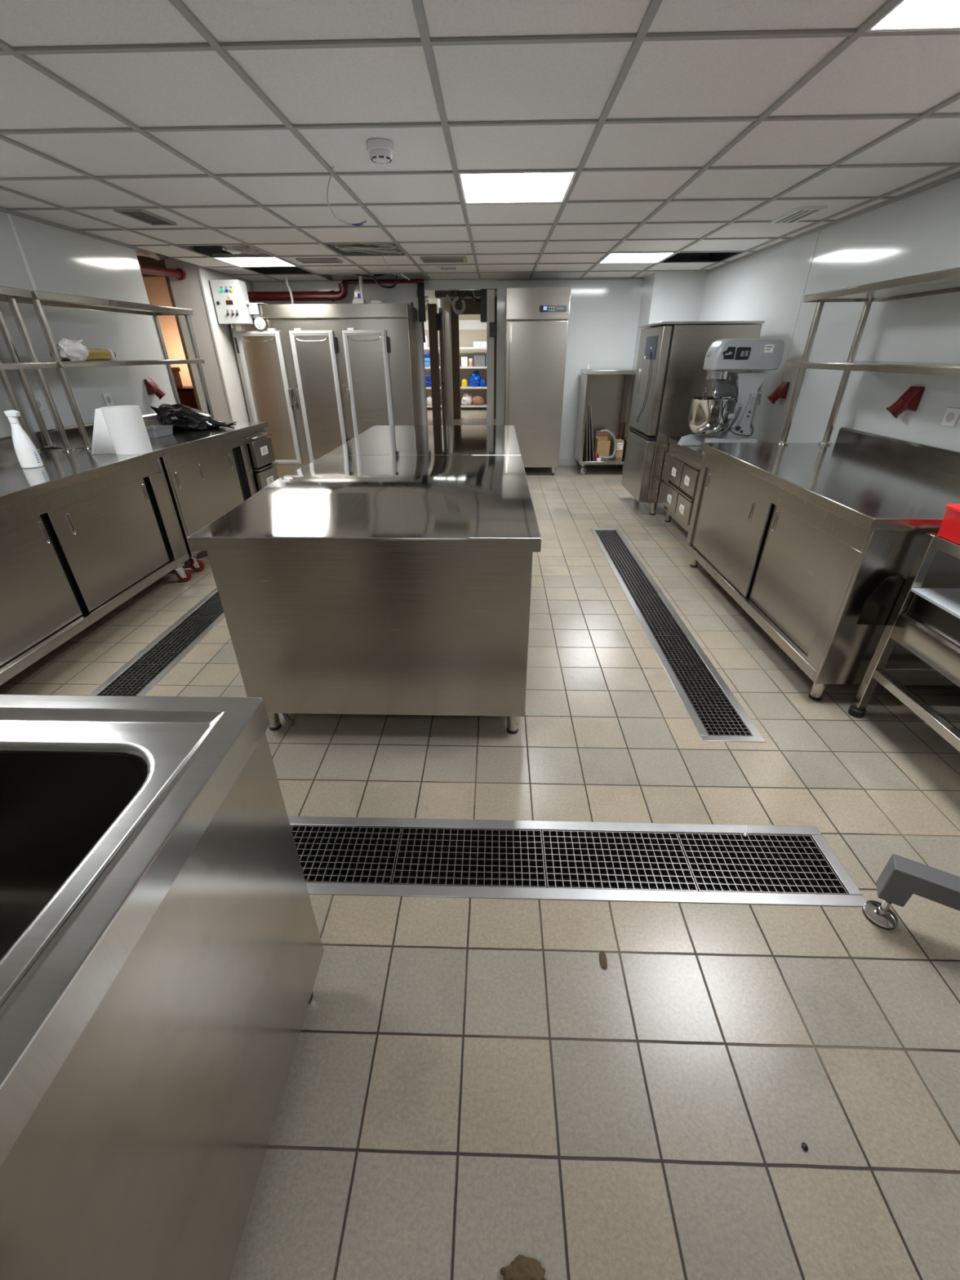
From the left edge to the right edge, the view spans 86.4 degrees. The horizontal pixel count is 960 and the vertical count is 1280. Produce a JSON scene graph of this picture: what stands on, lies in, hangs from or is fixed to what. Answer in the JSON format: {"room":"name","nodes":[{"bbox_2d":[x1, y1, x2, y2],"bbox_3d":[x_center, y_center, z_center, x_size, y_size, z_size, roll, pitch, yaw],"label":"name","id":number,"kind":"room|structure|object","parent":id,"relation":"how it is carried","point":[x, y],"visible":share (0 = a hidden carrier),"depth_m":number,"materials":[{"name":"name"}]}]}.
{"room":"commercial kitchen","nodes":[
{"label":"commercial kitchen","id":0,"kind":"room"},
{"bbox_2d":[0,211,256,448],"bbox_3d":[-3.046,-1.032,2.049,0.360,2.560,10.610,1,29,2],"label":"wall","id":1,"kind":"structure","parent":0,"point":[60,260],"depth_m":3.78,"materials":[{"name":"white paint"}]},
{"bbox_2d":[0,435,16,457],"bbox_3d":[-2.856,-0.549,2.013,0.028,0.139,2.785,1,29,2],"label":"backsplash","id":2,"kind":"structure","parent":1,"relation":"attached to","point":[6,446],"depth_m":3.04,"materials":[{"name":"metal"}]},
{"bbox_2d":[6,213,84,422],"bbox_3d":[-2.857,-1.401,2.193,0.004,1.160,2.659,1,29,2],"label":"trim","id":3,"kind":"structure","parent":1,"relation":"attached to","point":[9,216],"depth_m":3.18,"materials":[{"name":"white"}]},
{"bbox_2d":[36,413,160,448],"bbox_3d":[-2.736,-1.616,3.908,0.028,0.139,1.443,3,29,5],"label":"backsplash","id":4,"kind":"structure","parent":1,"relation":"attached to","point":[73,433],"depth_m":3.50,"materials":[{"name":"metal"}]},
{"bbox_2d":[102,392,113,405],"bbox_3d":[-2.803,-1.814,3.854,0.013,0.084,0.084,1,29,2],"label":"wall outlet","id":5,"kind":"object","parent":1,"relation":"attached to","point":[107,397],"visible":1,"depth_m":3.85,"materials":[{"name":"white plastic"}]},
{"bbox_2d":[144,378,166,399],"bbox_3d":[-2.737,-2.124,4.336,0.113,0.162,0.113,1,29,2],"label":"socket","id":6,"kind":"object","parent":1,"relation":"attached to","point":[152,387],"visible":1,"depth_m":4.30,"materials":[{"name":"red plastic"}]},
{"bbox_2d":[138,264,186,279],"bbox_3d":[-3.021,-3.378,4.654,0.095,0.122,1.056,2,29,4],"label":"pipe","id":7,"kind":"object","parent":1,"relation":"attached to","point":[179,273],"visible":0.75,"depth_m":4.82,"materials":[{"name":"red metal"}]},
{"bbox_2d":[136,255,202,411],"bbox_3d":[-3.267,-2.914,5.540,0.315,2.420,0.055,1,29,2],"label":"trim","id":8,"kind":"structure","parent":1,"relation":"attached to","point":[144,260],"depth_m":5.20,"materials":[{"name":"brown"}]},
{"bbox_2d":[196,266,234,422],"bbox_3d":[-2.790,-2.775,5.593,0.018,2.120,0.023,1,29,2],"label":"trim","id":9,"kind":"structure","parent":1,"relation":"attached to","point":[197,268],"depth_m":5.38,"materials":[{"name":"grey plastic"}]},
{"bbox_2d":[209,279,253,328],"bbox_3d":[-2.607,-3.545,5.402,0.320,0.417,0.227,1,29,2],"label":"control box","id":10,"kind":"object","parent":1,"relation":"attached to","point":[230,296],"visible":1,"depth_m":5.33,"materials":[{"name":"grey metal"}]},
{"bbox_2d":[142,276,486,404],"bbox_3d":[-3.366,-5.107,9.357,7.870,2.500,11.280,1,29,2],"label":"wall","id":11,"kind":"structure","parent":0,"point":[157,289],"depth_m":8.66,"materials":[{"name":"beige paint"}]},
{"bbox_2d":[247,279,423,301],"bbox_3d":[-1.710,-4.109,6.011,2.100,0.215,0.116,1,29,2],"label":"pipe","id":12,"kind":"object","parent":11,"relation":"attached to","point":[332,295],"visible":0.97,"depth_m":6.00,"materials":[{"name":"red metal"}]},
{"bbox_2d":[353,274,397,288],"bbox_3d":[-1.220,-4.055,5.718,0.747,0.199,0.158,-9,30,-15],"label":"cables","id":13,"kind":"object","parent":11,"relation":"hanging from","point":[364,275],"visible":0.32,"depth_m":5.75,"materials":[{"name":"black plastic"}]},
{"bbox_2d":[438,307,452,425],"bbox_3d":[-0.566,-4.371,8.561,0.053,1.930,1.230,1,29,2],"label":"door leaf","id":14,"kind":"structure","parent":11,"relation":"in","point":[445,314],"depth_m":8.37,"materials":[{"name":"paint"}]},
{"bbox_2d":[423,320,486,329],"bbox_3d":[-1.054,-8.386,13.613,3.200,0.220,0.020,1,29,2],"label":"trim","id":15,"kind":"structure","parent":11,"relation":"attached to","point":[463,324],"depth_m":13.59,"materials":[{"name":"white plastic"}]},
{"bbox_2d":[435,290,480,298],"bbox_3d":[-0.305,-5.269,7.778,0.730,0.100,0.300,1,29,2],"label":"duct","id":16,"kind":"object","parent":11,"relation":"attached to","point":[438,294],"visible":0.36,"depth_m":7.66,"materials":[{"name":"grey metal"}]},
{"bbox_2d":[0,171,959,280],"bbox_3d":[-0.271,-1.748,1.585,5.200,0.019,10.260,1,29,2],"label":"trim","id":17,"kind":"structure","parent":11,"relation":"attached to","point":[956,175],"depth_m":3.48,"materials":[{"name":"grey metal"}]},
{"bbox_2d":[437,298,453,425],"bbox_3d":[-0.682,-5.702,10.531,0.040,2.360,2.500,1,29,2],"label":"door frame","id":18,"kind":"structure","parent":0,"point":[445,304],"depth_m":10.98,"materials":[{"name":"paint"}]},
{"bbox_2d":[450,296,497,418],"bbox_3d":[-0.191,-6.366,11.645,1.370,2.420,0.120,1,29,2],"label":"door","id":19,"kind":"structure","parent":18,"relation":"in","point":[472,307],"depth_m":11.48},
{"bbox_2d":[249,243,644,457],"bbox_3d":[-0.120,-3.569,6.530,5.200,2.560,0.150,1,29,2],"label":"wall","id":20,"kind":"structure","parent":0,"point":[604,315],"depth_m":6.18,"materials":[{"name":"white paint"}]},
{"bbox_2d":[414,283,427,425],"bbox_3d":[-0.717,-3.352,6.630,0.125,2.090,0.243,1,29,2],"label":"door frame","id":21,"kind":"structure","parent":20,"relation":"attached to","point":[420,301],"depth_m":6.35,"materials":[{"name":"paint"}]},
{"bbox_2d":[480,288,496,425],"bbox_3d":[0.108,-3.358,6.672,0.192,2.050,0.278,1,29,2],"label":"door frame","id":22,"kind":"structure","parent":20,"relation":"attached to","point":[487,295],"depth_m":6.35,"materials":[{"name":"paint"}]},
{"bbox_2d":[558,457,620,466],"bbox_3d":[1.473,-2.442,7.020,0.920,0.100,0.012,1,29,2],"label":"baseboard","id":23,"kind":"structure","parent":20,"relation":"attached to","point":[562,461],"depth_m":7.03,"materials":[{"name":"grey tile"}]},
{"bbox_2d":[424,289,497,306],"bbox_3d":[-1.212,-6.752,9.791,3.620,0.080,8.590,1,29,2],"label":"ceiling","id":24,"kind":"structure","parent":0,"point":[432,299],"depth_m":11.00,"materials":[{"name":"paint"}]},
{"bbox_2d":[450,290,480,302],"bbox_3d":[-0.242,-4.702,6.711,0.676,0.451,0.380,-21,36,-32],"label":"cables","id":25,"kind":"object","parent":24,"relation":"hanging from","point":[471,295],"visible":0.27,"depth_m":6.77,"materials":[{"name":"black plastic"}]},
{"bbox_2d":[445,294,465,314],"bbox_3d":[-0.325,-4.569,6.960,0.264,0.235,0.080,-4,30,-7],"label":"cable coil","id":26,"kind":"object","parent":25,"relation":"hanging from","point":[453,303],"visible":0.96,"depth_m":6.95,"materials":[{"name":"black plastic"}]},
{"bbox_2d":[0,407,959,1279],"bbox_3d":[-2.202,-2.138,6.617,11.200,0.001,19.700,1,29,2],"label":"floor","id":27,"kind":"structure","parent":0,"point":[469,1090],"depth_m":1.24,"materials":[{"name":"tile"}]},
{"bbox_2d":[0,435,191,685],"bbox_3d":[-2.444,-0.194,2.200,0.847,0.945,2.785,1,29,2],"label":"base cabinet","id":28,"kind":"object","parent":27,"relation":"on","point":[82,534],"visible":0.99,"depth_m":2.65,"materials":[{"name":"metal"}]},
{"bbox_2d":[0,448,160,495],"bbox_3d":[-2.443,-0.504,2.025,0.796,0.044,2.778,1,29,2],"label":"countertop","id":29,"kind":"structure","parent":28,"relation":"on","point":[57,464],"depth_m":2.73,"materials":[{"name":"metal"}]},
{"bbox_2d":[4,409,43,468],"bbox_3d":[-2.384,-1.044,2.658,0.095,0.277,0.095,1,29,2],"label":"spray bottle","id":30,"kind":"object","parent":29,"relation":"on","point":[27,454],"visible":1,"depth_m":2.65,"materials":[{"name":"white plastic"}]},
{"bbox_2d":[0,285,75,452],"bbox_3d":[-2.667,-0.913,1.864,0.370,0.830,2.593,1,29,2],"label":"overshelf","id":31,"kind":"object","parent":29,"relation":"on","point":[11,294],"visible":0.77,"depth_m":2.93,"materials":[{"name":"metal"}]},
{"bbox_2d":[0,290,214,448],"bbox_3d":[-2.548,-1.929,3.669,0.350,0.830,1.477,3,29,5],"label":"overshelf","id":32,"kind":"object","parent":29,"relation":"on","point":[39,298],"visible":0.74,"depth_m":3.23,"materials":[{"name":"metal"}]},
{"bbox_2d":[56,337,88,361],"bbox_3d":[-2.483,-1.771,3.120,0.087,0.124,0.244,1,29,2],"label":"plastic bag","id":33,"kind":"object","parent":32,"relation":"on","point":[73,350],"visible":0.98,"depth_m":3.09,"materials":[{"name":"white plastic"}]},
{"bbox_2d":[49,348,115,361],"bbox_3d":[-2.554,-1.847,3.310,0.072,0.072,0.545,1,29,2],"label":"roll","id":34,"kind":"object","parent":32,"relation":"on","point":[95,354],"visible":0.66,"depth_m":3.39,"materials":[{"name":"yellow"}]},
{"bbox_2d":[90,404,152,454],"bbox_3d":[-2.161,-1.258,3.060,0.296,0.252,0.203,1,29,2],"label":"paper towel roll","id":35,"kind":"object","parent":29,"relation":"on","point":[117,429],"visible":1,"depth_m":3.00,"materials":[{"name":"white paper"}]},
{"bbox_2d":[88,586,225,696],"bbox_3d":[-1.651,-0.090,3.131,0.261,0.163,3.250,1,29,2],"label":"floor drain","id":36,"kind":"object","parent":27,"relation":"in","point":[137,677],"visible":0.29,"depth_m":2.69,"materials":[{"name":"metal"}]},
{"bbox_2d":[36,413,278,571],"bbox_3d":[-2.322,-1.246,4.069,0.856,0.945,1.443,3,29,5],"label":"base cabinet","id":37,"kind":"object","parent":27,"relation":"on","point":[209,473],"visible":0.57,"depth_m":3.78,"materials":[{"name":"metal"}]},
{"bbox_2d":[57,421,265,448],"bbox_3d":[-2.328,-1.556,3.895,0.792,0.044,1.436,3,29,5],"label":"countertop","id":38,"kind":"structure","parent":37,"relation":"on","point":[179,437],"depth_m":3.71,"materials":[{"name":"metal"}]},
{"bbox_2d":[146,425,173,438],"bbox_3d":[-2.361,-1.513,3.713,0.174,0.057,0.254,1,29,2],"label":"plastic container","id":39,"kind":"object","parent":38,"relation":"on","point":[153,431],"visible":0.73,"depth_m":3.71,"materials":[{"name":"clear plastic"}]},
{"bbox_2d":[150,403,236,430],"bbox_3d":[-2.254,-1.785,4.071,0.658,0.179,0.351,1,29,2],"label":"plastic bag","id":40,"kind":"object","parent":38,"relation":"on","point":[181,416],"visible":0.97,"depth_m":3.99,"materials":[{"name":"black plastic"}]},
{"bbox_2d":[0,693,324,1279],"bbox_3d":[-0.822,0.848,0.426,0.851,0.852,1.565,1,29,2],"label":"sink","id":41,"kind":"object","parent":27,"relation":"on","point":[162,950],"visible":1,"depth_m":0.70,"materials":[{"name":"metal"}]},
{"bbox_2d":[176,386,198,409],"bbox_3d":[-4.544,-3.601,8.308,2.800,0.915,0.650,1,29,2],"label":"cabinet","id":42,"kind":"object","parent":27,"relation":"on","point":[186,394],"depth_m":7.93,"materials":[{"name":"brown wood"}]},
{"bbox_2d":[171,367,182,386],"bbox_3d":[-4.897,-4.116,8.013,0.300,0.274,0.320,1,29,2],"label":"coffee machine","id":43,"kind":"object","parent":42,"relation":"on","point":[175,371],"visible":0.24,"depth_m":8.04,"materials":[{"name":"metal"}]},
{"bbox_2d":[230,302,422,478],"bbox_3d":[-1.752,-2.985,6.239,1.972,1.842,0.858,1,29,2],"label":"tall cabinet","id":44,"kind":"object","parent":27,"relation":"on","point":[320,376],"depth_m":5.81,"materials":[{"name":"metal"}]},
{"bbox_2d":[254,316,266,329],"bbox_3d":[-2.394,-3.438,5.555,0.120,0.120,0.052,1,29,2],"label":"timer","id":45,"kind":"object","parent":44,"relation":"attached to","point":[260,323],"visible":1,"depth_m":5.54,"materials":[{"name":"white plastic"}]},
{"bbox_2d":[186,455,541,733],"bbox_3d":[-0.356,-0.340,2.519,1.154,0.867,1.522,1,29,2],"label":"work table","id":46,"kind":"object","parent":27,"relation":"on","point":[346,584],"visible":0.98,"depth_m":1.86,"materials":[{"name":"metal"}]},
{"bbox_2d":[324,425,521,455],"bbox_3d":[-0.315,-1.050,3.796,1.154,0.850,1.394,1,29,2],"label":"work table","id":47,"kind":"object","parent":27,"relation":"on","point":[377,440],"visible":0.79,"depth_m":3.42,"materials":[{"name":"metal"}]},
{"bbox_2d":[427,303,448,425],"bbox_3d":[-0.602,-3.765,7.504,0.211,1.950,0.212,1,29,2],"label":"steel column","id":48,"kind":"structure","parent":27,"relation":"on","point":[436,322],"depth_m":7.33,"materials":[{"name":"brown"}]},
{"bbox_2d":[441,317,448,425],"bbox_3d":[-0.514,-3.740,7.612,0.043,1.800,0.044,1,29,2],"label":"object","id":49,"kind":"object","parent":48,"relation":"attached to","point":[442,318],"depth_m":7.48,"materials":[{"name":"metal"}]},
{"bbox_2d":[423,346,486,407],"bbox_3d":[-0.947,-7.233,13.724,2.730,1.899,0.550,1,29,2],"label":"storage shelf","id":50,"kind":"object","parent":27,"relation":"on","point":[460,348],"visible":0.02,"depth_m":13.47,"materials":[{"name":"white metal"}]},
{"bbox_2d":[461,393,471,404],"bbox_3d":[-0.359,-6.582,13.961,0.315,0.293,0.294,1,29,2],"label":"bag","id":51,"kind":"object","parent":50,"relation":"on","point":[466,399],"visible":1,"depth_m":13.88,"materials":[{"name":"white"}]},
{"bbox_2d":[468,370,485,386],"bbox_3d":[-0.077,-7.014,13.718,0.458,0.382,0.322,15,33,25],"label":"bag","id":52,"kind":"object","parent":50,"relation":"on","point":[475,380],"visible":1,"depth_m":13.67,"materials":[{"name":"blue plastic"}]},
{"bbox_2d":[473,352,484,366],"bbox_3d":[-0.012,-7.471,13.617,0.300,0.319,0.350,1,29,2],"label":"storage bin","id":53,"kind":"object","parent":50,"relation":"on","point":[478,357],"visible":1,"depth_m":13.46,"materials":[{"name":"grey plastic"}]},
{"bbox_2d":[499,1254,546,1279],"bbox_3d":[0.074,1.071,0.860,0.081,0.028,0.052,1,29,2],"label":"scrap","id":54,"kind":"object","parent":27,"relation":"on","point":[522,1268],"visible":1,"depth_m":0.86,"materials":[{"name":"brown paper"}]},
{"bbox_2d":[503,286,571,475],"bbox_3d":[0.647,-3.099,6.273,0.697,1.985,0.666,1,29,2],"label":"refrigerator","id":55,"kind":"object","parent":27,"relation":"on","point":[536,318],"visible":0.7,"depth_m":5.90,"materials":[{"name":"metal"}]},
{"bbox_2d":[288,816,866,906],"bbox_3d":[0.022,0.743,1.633,2.170,0.163,0.282,1,29,2],"label":"floor drain","id":56,"kind":"object","parent":27,"relation":"in","point":[487,859],"visible":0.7,"depth_m":1.60,"materials":[{"name":"metal"}]},
{"bbox_2d":[599,950,607,968],"bbox_3d":[0.318,0.824,1.318,0.019,0.008,0.047,1,29,2],"label":"leaf","id":57,"kind":"object","parent":27,"relation":"on","point":[602,957],"visible":1,"depth_m":1.31,"materials":[{"name":"brown"}]},
{"bbox_2d":[573,368,635,474],"bbox_3d":[1.575,-2.737,6.438,0.640,1.183,0.560,1,29,2],"label":"trolley","id":58,"kind":"object","parent":27,"relation":"on","point":[609,393],"visible":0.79,"depth_m":6.49,"materials":[{"name":"metal"}]},
{"bbox_2d":[582,406,587,460],"bbox_3d":[1.327,-2.636,6.486,0.070,0.620,0.400,1,29,2],"label":"baking tray","id":59,"kind":"object","parent":58,"relation":"in","point":[585,442],"visible":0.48,"depth_m":6.40,"materials":[{"name":"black metal"}]},
{"bbox_2d":[586,405,591,460],"bbox_3d":[1.359,-2.635,6.486,0.090,0.620,0.400,1,29,2],"label":"baking tray","id":60,"kind":"object","parent":58,"relation":"in","point":[588,421],"visible":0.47,"depth_m":6.35,"materials":[{"name":"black metal"}]},
{"bbox_2d":[586,404,593,460],"bbox_3d":[1.391,-2.635,6.485,0.109,0.620,0.400,1,29,2],"label":"baking tray","id":61,"kind":"object","parent":58,"relation":"in","point":[590,410],"visible":0.52,"depth_m":6.35,"materials":[{"name":"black metal"}]},
{"bbox_2d":[593,430,610,456],"bbox_3d":[1.584,-2.536,6.623,0.162,0.310,0.195,1,29,2],"label":"cardboard box","id":62,"kind":"object","parent":58,"relation":"in","point":[602,442],"visible":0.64,"depth_m":6.58,"materials":[{"name":"brown cardboard"}]},
{"bbox_2d":[598,429,617,459],"bbox_3d":[1.618,-2.478,6.476,0.246,0.350,0.100,1,29,2],"label":"hose","id":63,"kind":"object","parent":58,"relation":"in","point":[607,431],"visible":0.94,"depth_m":6.49,"materials":[{"name":"grey plastic"}]},
{"bbox_2d":[612,439,624,457],"bbox_3d":[1.797,-2.494,6.653,0.097,0.205,0.182,1,29,2],"label":"cardboard box","id":64,"kind":"object","parent":58,"relation":"in","point":[619,454],"visible":0.87,"depth_m":6.58,"materials":[{"name":"cardboard"}]},
{"bbox_2d":[590,528,765,742],"bbox_3d":[1.063,-0.220,3.334,0.252,0.163,2.848,1,29,2],"label":"floor drain","id":65,"kind":"object","parent":27,"relation":"in","point":[715,713],"visible":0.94,"depth_m":2.65,"materials":[{"name":"metal"}]},
{"bbox_2d":[621,320,764,515],"bbox_3d":[1.872,-2.039,4.791,0.810,1.578,0.768,1,29,2],"label":"refrigerator","id":66,"kind":"object","parent":27,"relation":"on","point":[670,372],"visible":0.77,"depth_m":4.39,"materials":[{"name":"metal"}]},
{"bbox_2d":[657,437,768,532],"bbox_3d":[1.997,-1.181,4.147,0.764,0.712,1.175,1,29,2],"label":"drawer cabinet","id":67,"kind":"object","parent":27,"relation":"on","point":[682,467],"depth_m":4.17,"materials":[{"name":"metal"}]},
{"bbox_2d":[667,437,768,459],"bbox_3d":[2.010,-1.473,3.982,0.735,0.040,1.175,1,29,2],"label":"countertop","id":68,"kind":"structure","parent":67,"relation":"on","point":[695,451],"depth_m":4.07,"materials":[{"name":"metal"}]},
{"bbox_2d":[677,338,785,445],"bbox_3d":[1.878,-1.838,3.841,0.558,0.735,0.338,1,29,2],"label":"mixer","id":69,"kind":"object","parent":67,"relation":"on","point":[729,410],"visible":0.91,"depth_m":3.75,"materials":[{"name":"grey metal"}]},
{"bbox_2d":[688,379,737,435],"bbox_3d":[1.770,-1.768,3.892,0.325,0.380,0.320,1,29,2],"label":"bowl","id":70,"kind":"object","parent":69,"relation":"on","point":[708,415],"depth_m":3.82,"materials":[{"name":"silver metal"}]},
{"bbox_2d":[734,346,751,359],"bbox_3d":[1.858,-2.025,3.612,0.098,0.078,0.005,1,29,2],"label":"switch plate","id":71,"kind":"object","parent":69,"relation":"attached to","point":[740,353],"depth_m":3.61,"materials":[{"name":"black plastic"}]},
{"bbox_2d":[684,426,959,701],"bbox_3d":[1.898,-0.546,2.792,0.902,0.935,1.783,1,29,2],"label":"base cabinet","id":72,"kind":"object","parent":27,"relation":"on","point":[799,535],"visible":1,"depth_m":2.39,"materials":[{"name":"metal"}]},
{"bbox_2d":[702,442,959,519],"bbox_3d":[1.884,-0.851,2.621,0.870,0.044,1.776,1,29,2],"label":"countertop","id":73,"kind":"structure","parent":72,"relation":"on","point":[874,486],"depth_m":2.46,"materials":[{"name":"metal"}]},
{"bbox_2d":[777,266,959,444],"bbox_3d":[2.098,-1.228,2.417,0.460,0.810,1.732,1,29,2],"label":"overshelf","id":74,"kind":"object","parent":73,"relation":"on","point":[945,281],"visible":1,"depth_m":2.71,"materials":[{"name":"metal"}]},
{"bbox_2d":[848,532,959,751],"bbox_3d":[1.861,0.242,1.529,0.775,0.800,1.150,1,29,2],"label":"stand","id":75,"kind":"object","parent":27,"relation":"on","point":[924,621],"visible":0.94,"depth_m":1.88,"materials":[{"name":"silver metal"}]},
{"bbox_2d":[937,504,959,544],"bbox_3d":[1.773,-0.274,1.519,0.368,0.110,0.585,1,29,2],"label":"plastic crate","id":76,"kind":"object","parent":75,"relation":"on","point":[949,529],"visible":1,"depth_m":1.74,"materials":[{"name":"red plastic"}]},
{"bbox_2d":[862,853,959,929],"bbox_3d":[1.470,0.779,1.201,0.904,0.190,0.094,15,33,26],"label":"table leg","id":77,"kind":"object","parent":27,"relation":"on","point":[901,877],"visible":1,"depth_m":1.34,"materials":[{"name":"silver metal"}]},
{"bbox_2d":[0,0,959,280],"bbox_3d":[-0.271,-1.757,1.580,5.200,0.001,10.260,1,29,2],"label":"ceiling","id":78,"kind":"structure","parent":0,"point":[916,73],"depth_m":1.89,"materials":[{"name":"tile"}]},
{"bbox_2d":[113,208,176,225],"bbox_3d":[-2.096,-2.659,3.215,0.165,0.014,0.390,1,29,2],"label":"ceiling vent","id":79,"kind":"object","parent":78,"relation":"in","point":[141,215],"visible":0.94,"depth_m":3.21,"materials":[{"name":"grey metal"}]},
{"bbox_2d":[120,211,170,223],"bbox_3d":[-2.096,-2.661,3.214,0.149,0.004,0.374,1,29,2],"label":"grille","id":80,"kind":"object","parent":79,"relation":"attached to","point":[147,217],"depth_m":3.21,"materials":[{"name":"grey metal"}]},
{"bbox_2d":[135,247,173,260],"bbox_3d":[-2.991,-3.467,4.508,0.232,0.161,0.960,1,29,2],"label":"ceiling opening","id":81,"kind":"object","parent":78,"relation":"in","point":[140,251],"visible":0.23,"depth_m":4.57,"materials":[{"name":"clear plastic"}]},
{"bbox_2d":[219,244,264,254],"bbox_3d":[-2.003,-3.392,4.333,0.604,0.196,0.559,1,29,2],"label":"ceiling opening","id":82,"kind":"object","parent":78,"relation":"on","point":[237,249],"visible":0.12,"depth_m":4.30,"materials":[{"name":"silver metal"}]},
{"bbox_2d":[212,253,294,266],"bbox_3d":[-2.105,-3.574,4.812,0.566,0.029,0.566,1,29,2],"label":"recessed light","id":83,"kind":"object","parent":78,"relation":"in","point":[246,261],"visible":0.73,"depth_m":4.76,"materials":[{"name":"white plastic"}]},
{"bbox_2d":[216,257,293,266],"bbox_3d":[-2.105,-3.567,4.816,0.546,0.008,0.546,1,29,2],"label":"diffuser","id":84,"kind":"object","parent":83,"relation":"attached to","point":[246,261],"depth_m":4.81,"materials":[{"name":"white plastic"}]},
{"bbox_2d":[295,257,342,263],"bbox_3d":[-1.489,-3.526,4.751,0.380,0.014,0.210,1,29,2],"label":"ceiling vent","id":85,"kind":"object","parent":78,"relation":"in","point":[304,260],"visible":1,"depth_m":4.76,"materials":[{"name":"grey metal"}]},
{"bbox_2d":[326,165,366,226],"bbox_3d":[-0.639,-2.110,2.431,0.181,0.222,0.016,1,29,2],"label":"hanging cable","id":86,"kind":"object","parent":78,"relation":"hanging from","point":[338,219],"visible":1,"depth_m":2.45,"materials":[{"name":"grey plastic"}]},
{"bbox_2d":[329,243,402,253],"bbox_3d":[-0.942,-3.291,4.270,0.562,0.071,0.583,1,29,2],"label":"cables","id":87,"kind":"object","parent":78,"relation":"hanging from","point":[392,248],"visible":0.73,"depth_m":4.27,"materials":[{"name":"grey plastic"}]},
{"bbox_2d":[366,138,394,164],"bbox_3d":[-0.413,-2.031,2.130,0.112,0.056,0.112,1,29,2],"label":"smoke detector","id":88,"kind":"object","parent":78,"relation":"attached to","point":[381,151],"visible":1,"depth_m":2.10,"materials":[{"name":"white plastic"}]},
{"bbox_2d":[419,256,466,262],"bbox_3d":[-0.332,-3.521,4.733,0.415,0.016,0.280,1,29,2],"label":"ceiling vent","id":89,"kind":"object","parent":78,"relation":"in","point":[424,259],"visible":1,"depth_m":4.72,"materials":[{"name":"grey metal"}]},
{"bbox_2d":[422,257,463,262],"bbox_3d":[-0.334,-3.525,4.731,0.390,0.004,0.260,1,29,2],"label":"grille","id":90,"kind":"object","parent":89,"relation":"attached to","point":[424,260],"depth_m":4.76,"materials":[{"name":"grey"}]},
{"bbox_2d":[0,0,959,281],"bbox_3d":[-0.271,-1.755,1.587,5.200,0.008,10.270,1,29,2],"label":"grid","id":91,"kind":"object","parent":78,"relation":"attached to","point":[852,34],"depth_m":1.97,"materials":[{"name":"grey metal"}]},
{"bbox_2d":[458,172,576,203],"bbox_3d":[0.187,-2.395,2.694,0.566,0.029,0.566,1,29,2],"label":"recessed light","id":92,"kind":"object","parent":78,"relation":"in","point":[542,187],"visible":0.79,"depth_m":2.68,"materials":[{"name":"white plastic"}]},
{"bbox_2d":[599,253,674,263],"bbox_3d":[1.432,-3.540,4.717,0.566,0.029,0.566,1,29,2],"label":"recessed light","id":93,"kind":"object","parent":78,"relation":"in","point":[627,257],"visible":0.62,"depth_m":4.71,"materials":[{"name":"white plastic"}]},
{"bbox_2d":[769,205,827,223],"bbox_3d":[2.019,-2.705,3.257,0.160,0.014,0.400,1,29,2],"label":"ceiling vent","id":94,"kind":"object","parent":78,"relation":"in","point":[798,214],"visible":1,"depth_m":3.23,"materials":[{"name":"white plastic"}]},
{"bbox_2d":[778,209,817,221],"bbox_3d":[2.019,-2.708,3.255,0.124,0.004,0.364,1,29,2],"label":"grille","id":95,"kind":"object","parent":94,"relation":"attached to","point":[794,215],"depth_m":3.24,"materials":[{"name":"grey metal"}]},
{"bbox_2d":[866,0,959,31],"bbox_3d":[1.316,-1.516,1.121,0.566,0.029,0.566,1,29,2],"label":"recessed light","id":96,"kind":"object","parent":78,"relation":"in","point":[907,15],"visible":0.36,"depth_m":1.33,"materials":[{"name":"white plastic"}]},
{"bbox_2d":[620,252,710,467],"bbox_3d":[2.195,-3.362,6.199,0.550,2.500,0.500,1,29,2],"label":"wall","id":97,"kind":"structure","parent":0,"point":[666,295],"depth_m":5.68,"materials":[{"name":"white paint"}]},
{"bbox_2d":[697,177,959,452],"bbox_3d":[2.407,-0.980,1.902,0.150,2.560,10.610,1,29,2],"label":"wall","id":98,"kind":"structure","parent":0,"point":[918,233],"depth_m":3.19,"materials":[{"name":"white paint"}]},
{"bbox_2d":[766,381,789,404],"bbox_3d":[2.342,-1.952,4.040,0.113,0.162,0.113,1,29,2],"label":"socket","id":99,"kind":"object","parent":98,"relation":"attached to","point":[780,392],"visible":1,"depth_m":4.00,"materials":[{"name":"red plastic"}]},
{"bbox_2d":[773,230,819,409],"bbox_3d":[2.397,-2.386,3.892,0.003,1.160,0.015,1,29,2],"label":"trim","id":100,"kind":"structure","parent":98,"relation":"attached to","point":[819,230],"depth_m":3.83,"materials":[{"name":"white plastic"}]},
{"bbox_2d":[835,426,959,475],"bbox_3d":[2.333,-0.888,2.585,0.028,0.139,1.783,1,29,2],"label":"backsplash","id":101,"kind":"structure","parent":98,"relation":"attached to","point":[940,459],"depth_m":2.81,"materials":[{"name":"metal"}]},
{"bbox_2d":[885,386,924,418],"bbox_3d":[2.302,-1.295,2.792,0.113,0.162,0.113,1,29,2],"label":"socket","id":102,"kind":"object","parent":98,"relation":"attached to","point":[909,400],"visible":1,"depth_m":2.76,"materials":[{"name":"red plastic"}]},
{"bbox_2d":[940,407,959,426],"bbox_3d":[2.343,-1.109,2.543,0.013,0.084,0.084,1,29,2],"label":"wall outlet","id":103,"kind":"object","parent":98,"relation":"attached to","point":[952,415],"visible":1,"depth_m":2.54,"materials":[{"name":"white plastic"}]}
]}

